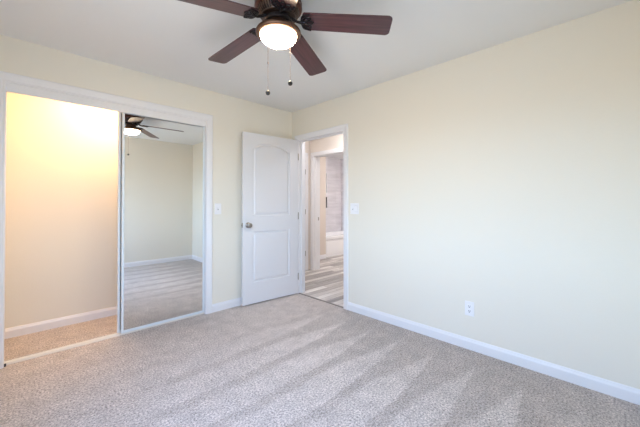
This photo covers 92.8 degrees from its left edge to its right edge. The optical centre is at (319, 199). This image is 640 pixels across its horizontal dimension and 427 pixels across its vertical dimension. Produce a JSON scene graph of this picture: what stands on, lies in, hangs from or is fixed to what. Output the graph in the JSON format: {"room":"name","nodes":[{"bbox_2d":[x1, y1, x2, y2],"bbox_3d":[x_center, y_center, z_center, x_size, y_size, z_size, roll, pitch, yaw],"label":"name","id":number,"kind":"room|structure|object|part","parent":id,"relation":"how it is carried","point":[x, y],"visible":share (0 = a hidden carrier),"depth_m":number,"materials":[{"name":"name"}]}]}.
{"room":"empty bedroom","nodes":[
{"label":"empty bedroom","id":0,"kind":"room"},
{"bbox_2d":[4,92,117,328],"bbox_3d":[-2.279,0.018,3.301,2.100,2.440,0.110,1,-1,-45],"label":"wall","id":1,"kind":"structure","parent":0,"point":[61,224],"depth_m":2.96,"materials":[{"name":"beige paint"}]},
{"bbox_2d":[4,306,116,338],"bbox_3d":[-2.243,1.193,3.240,1.800,0.089,0.013,1,-1,-45],"label":"baseboard","id":2,"kind":"structure","parent":1,"relation":"attached to","point":[21,330],"depth_m":2.94,"materials":[{"name":"white paint"}]},
{"bbox_2d":[0,34,291,303],"bbox_3d":[-1.545,0.017,3.085,3.160,2.441,0.110,1,-1,-45],"label":"wall","id":3,"kind":"structure","parent":0,"point":[232,116],"depth_m":3.38,"materials":[{"name":"beige paint"}]},
{"bbox_2d":[4,312,203,364],"bbox_3d":[-1.818,1.227,2.802,1.513,0.012,0.060,1,-1,-45],"label":"trim","id":4,"kind":"structure","parent":3,"relation":"attached to","point":[55,350],"depth_m":2.55,"materials":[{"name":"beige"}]},
{"bbox_2d":[6,83,205,126],"bbox_3d":[-1.809,-0.829,2.812,1.513,0.064,0.087,1,-1,-45],"label":"trim","id":5,"kind":"structure","parent":3,"relation":"attached to","point":[13,88],"depth_m":2.63,"materials":[{"name":"white paint"}]},
{"bbox_2d":[0,71,212,368],"bbox_3d":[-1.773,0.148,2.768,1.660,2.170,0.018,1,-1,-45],"label":"trim","id":6,"kind":"structure","parent":3,"relation":"attached to","point":[5,77],"depth_m":2.60,"materials":[{"name":"white paint"}]},
{"bbox_2d":[117,112,121,332],"bbox_3d":[-1.572,0.197,3.071,0.794,2.045,0.022,1,-1,-45],"label":"door","id":7,"kind":"structure","parent":3,"relation":"in","point":[119,113],"depth_m":2.79,"materials":[{"name":"white metal"}]},
{"bbox_3d":[-1.570,0.200,3.069,0.758,1.993,0.005,1,-1,-45],"label":"mirror panel","id":8,"kind":"part","parent":7,"relation":"part of","materials":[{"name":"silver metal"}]},
{"bbox_2d":[121,112,204,333],"bbox_3d":[-1.538,0.197,3.053,0.771,2.045,0.022,1,-1,-45],"label":"door","id":9,"kind":"structure","parent":3,"relation":"in","point":[163,206],"depth_m":3.01,"materials":[{"name":"silver mirror"}]},
{"bbox_2d":[215,203,220,213],"bbox_3d":[-1.138,0.101,3.401,0.078,0.122,0.019,1,-1,-45],"label":"light switch","id":10,"kind":"object","parent":3,"relation":"attached to","point":[217,205],"visible":1,"depth_m":3.40,"materials":[{"name":"white plastic"}]},
{"bbox_2d":[212,297,240,312],"bbox_3d":[-0.781,1.198,3.742,1.135,0.089,0.013,1,-1,-45],"label":"baseboard","id":11,"kind":"structure","parent":3,"relation":"attached to","point":[228,304],"depth_m":3.46,"materials":[{"name":"white paint"}]},
{"bbox_2d":[241,131,298,305],"bbox_3d":[-0.603,0.219,3.792,0.806,2.020,0.171,0,-1,-40],"label":"door","id":12,"kind":"structure","parent":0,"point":[270,214],"depth_m":3.75,"materials":[{"name":"white paint"}]},
{"bbox_3d":[-0.822,0.296,3.538,0.066,0.066,0.068,0,-1,-40],"label":"knob","id":13,"kind":"part","parent":12,"relation":"part of","materials":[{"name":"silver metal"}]},
{"bbox_2d":[305,141,309,269],"bbox_3d":[-0.564,0.037,5.201,0.990,2.443,0.100,1,-1,-45],"label":"wall","id":14,"kind":"structure","parent":0,"point":[307,143],"depth_m":5.49,"materials":[{"name":"beige paint"}]},
{"bbox_2d":[305,153,307,270],"bbox_3d":[-0.549,0.206,5.131,0.939,2.097,0.018,1,-1,-45],"label":"trim","id":15,"kind":"structure","parent":14,"relation":"attached to","point":[306,154],"depth_m":5.43,"materials":[{"name":"white paint"}]},
{"bbox_2d":[0,0,631,111],"bbox_3d":[-0.542,-1.273,2.161,3.270,0.120,4.190,1,-1,-45],"label":"ceiling","id":16,"kind":"structure","parent":0,"point":[174,40],"depth_m":2.26,"materials":[{"name":"white paint"}]},
{"bbox_2d":[178,0,392,94],"bbox_3d":[-0.291,-0.915,1.891,1.331,0.599,1.312,1,-1,-45],"label":"ceiling fan","id":17,"kind":"object","parent":16,"relation":"hanging from","point":[277,29],"visible":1,"depth_m":1.84,"materials":[{"name":"brown wood"}]},
{"bbox_3d":[-0.606,-1.077,1.655,0.542,0.006,0.156,-5,11,-33],"label":"blade","id":18,"kind":"part","parent":17,"relation":"part of","materials":[{"name":"brown wood"}]},
{"bbox_3d":[-0.580,-1.073,2.143,0.542,0.006,0.156,-7,4,39],"label":"blade","id":19,"kind":"part","parent":17,"relation":"part of","materials":[{"name":"brown wood"}]},
{"bbox_2d":[257,0,299,22],"bbox_3d":[-0.256,-1.140,1.882,0.262,0.047,0.262,1,-1,-45],"label":"motor","id":20,"kind":"object","parent":17,"relation":"attached to","point":[265,8],"depth_m":1.82,"materials":[{"name":"brown metal"}]},
{"bbox_3d":[-0.256,-0.985,1.881,0.226,0.070,0.226,1,-1,-45],"label":"lamp shade","id":21,"kind":"part","parent":17,"relation":"part of","materials":[{"name":"white glass"}]},
{"bbox_3d":[-0.149,-1.079,1.479,0.156,0.006,0.542,9,2,-15],"label":"blade","id":22,"kind":"part","parent":17,"relation":"part of","materials":[{"name":"brown wood"}]},
{"bbox_3d":[-0.107,-1.072,2.270,0.156,0.006,0.542,-10,-9,20],"label":"blade","id":23,"kind":"part","parent":17,"relation":"part of","materials":[{"name":"brown wood"}]},
{"bbox_3d":[0.160,-1.075,1.859,0.542,0.006,0.156,5,-9,3],"label":"blade","id":24,"kind":"part","parent":17,"relation":"part of","materials":[{"name":"brown wood"}]},
{"bbox_2d":[0,254,639,426],"bbox_3d":[0.182,1.304,3.922,6.810,0.120,5.710,1,-1,-45],"label":"floor","id":25,"kind":"structure","parent":0,"point":[293,360],"depth_m":2.09,"materials":[{"name":"carpet"}]},
{"bbox_2d":[326,231,343,256],"bbox_3d":[0.322,1.052,7.417,1.392,0.455,0.732,1,-1,-45],"label":"bathtub","id":26,"kind":"object","parent":25,"relation":"on","point":[334,240],"visible":0.23,"depth_m":6.97,"materials":[{"name":"white ceramic"}]},
{"bbox_3d":[0.568,1.087,7.168,1.192,0.280,0.009,1,-1,-45],"label":"apron panel","id":27,"kind":"part","parent":26,"relation":"part of","materials":[{"name":"white ceramic"}]},
{"bbox_2d":[320,157,325,254],"bbox_3d":[-0.209,0.048,6.367,0.845,2.443,0.100,1,-1,-45],"label":"wall","id":28,"kind":"structure","parent":0,"point":[322,159],"depth_m":6.57,"materials":[{"name":"beige paint"}]},
{"bbox_2d":[310,134,342,152],"bbox_3d":[0.806,0.035,4.629,0.155,2.450,4.000,1,-1,-45],"label":"wall","id":29,"kind":"structure","parent":0,"point":[332,142],"depth_m":5.23,"materials":[{"name":"beige paint"}]},
{"bbox_2d":[310,147,342,269],"bbox_3d":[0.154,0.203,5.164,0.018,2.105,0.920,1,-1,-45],"label":"trim","id":30,"kind":"structure","parent":29,"relation":"attached to","point":[337,149],"depth_m":5.46,"materials":[{"name":"white paint"}]},
{"bbox_2d":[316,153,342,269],"bbox_3d":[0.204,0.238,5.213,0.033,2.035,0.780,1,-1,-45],"label":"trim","id":31,"kind":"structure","parent":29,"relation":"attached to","point":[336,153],"depth_m":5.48,"materials":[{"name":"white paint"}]},
{"bbox_2d":[326,157,340,231],"bbox_3d":[0.030,0.061,7.721,1.600,2.443,0.090,1,-1,-45],"label":"wall","id":32,"kind":"structure","parent":0,"point":[333,165],"depth_m":7.98,"materials":[{"name":"grey tile"}]},
{"bbox_2d":[326,154,342,158],"bbox_3d":[0.887,-1.204,6.372,2.395,0.180,3.350,1,-1,-45],"label":"ceiling","id":33,"kind":"structure","parent":0,"point":[340,156],"depth_m":7.74,"materials":[{"name":"white paint"}]},
{"bbox_2d":[341,159,342,230],"bbox_3d":[0.876,0.063,7.932,0.100,2.443,0.800,1,-1,-45],"label":"wall","id":34,"kind":"structure","parent":0,"point":[341,159],"depth_m":8.15,"materials":[{"name":"grey tile"}]},
{"bbox_2d":[292,0,639,388],"bbox_3d":[0.567,0.018,3.275,0.110,2.441,4.230,1,-1,-45],"label":"wall","id":35,"kind":"structure","parent":0,"point":[503,179],"depth_m":2.29,"materials":[{"name":"beige paint"}]},
{"bbox_2d":[298,130,342,293],"bbox_3d":[0.033,0.216,3.813,0.112,2.053,0.826,1,-1,-45],"label":"trim","id":36,"kind":"structure","parent":35,"relation":"attached to","point":[299,141],"depth_m":4.07,"materials":[{"name":"white paint"}]},
{"bbox_2d":[295,123,347,309],"bbox_3d":[-0.013,0.190,3.768,0.018,2.105,0.930,1,-1,-45],"label":"trim","id":37,"kind":"structure","parent":35,"relation":"attached to","point":[344,127],"depth_m":3.46,"materials":[{"name":"white paint"}]},
{"bbox_2d":[299,293,343,307],"bbox_3d":[0.002,1.242,3.773,0.022,0.010,0.790,1,-1,-45],"label":"trim","id":38,"kind":"structure","parent":35,"relation":"attached to","point":[299,293],"depth_m":3.74,"materials":[{"name":"grey metal"}]},
{"bbox_2d":[350,203,358,213],"bbox_3d":[0.381,0.099,3.375,0.019,0.120,0.118,1,-1,-45],"label":"light switch","id":39,"kind":"object","parent":35,"relation":"attached to","point":[354,207],"visible":1,"depth_m":3.37,"materials":[{"name":"white plastic"}]},
{"bbox_2d":[465,301,473,316],"bbox_3d":[1.232,0.897,2.510,0.009,0.118,0.074,1,-1,-45],"label":"wall outlet","id":40,"kind":"object","parent":35,"relation":"attached to","point":[469,306],"visible":1,"depth_m":2.51,"materials":[{"name":"white plastic"}]},
{"bbox_2d":[348,302,639,404],"bbox_3d":[1.125,1.187,2.612,0.013,0.089,2.300,1,-1,-45],"label":"baseboard","id":41,"kind":"structure","parent":35,"relation":"attached to","point":[624,392],"depth_m":2.27,"materials":[{"name":"white paint"}]}
]}

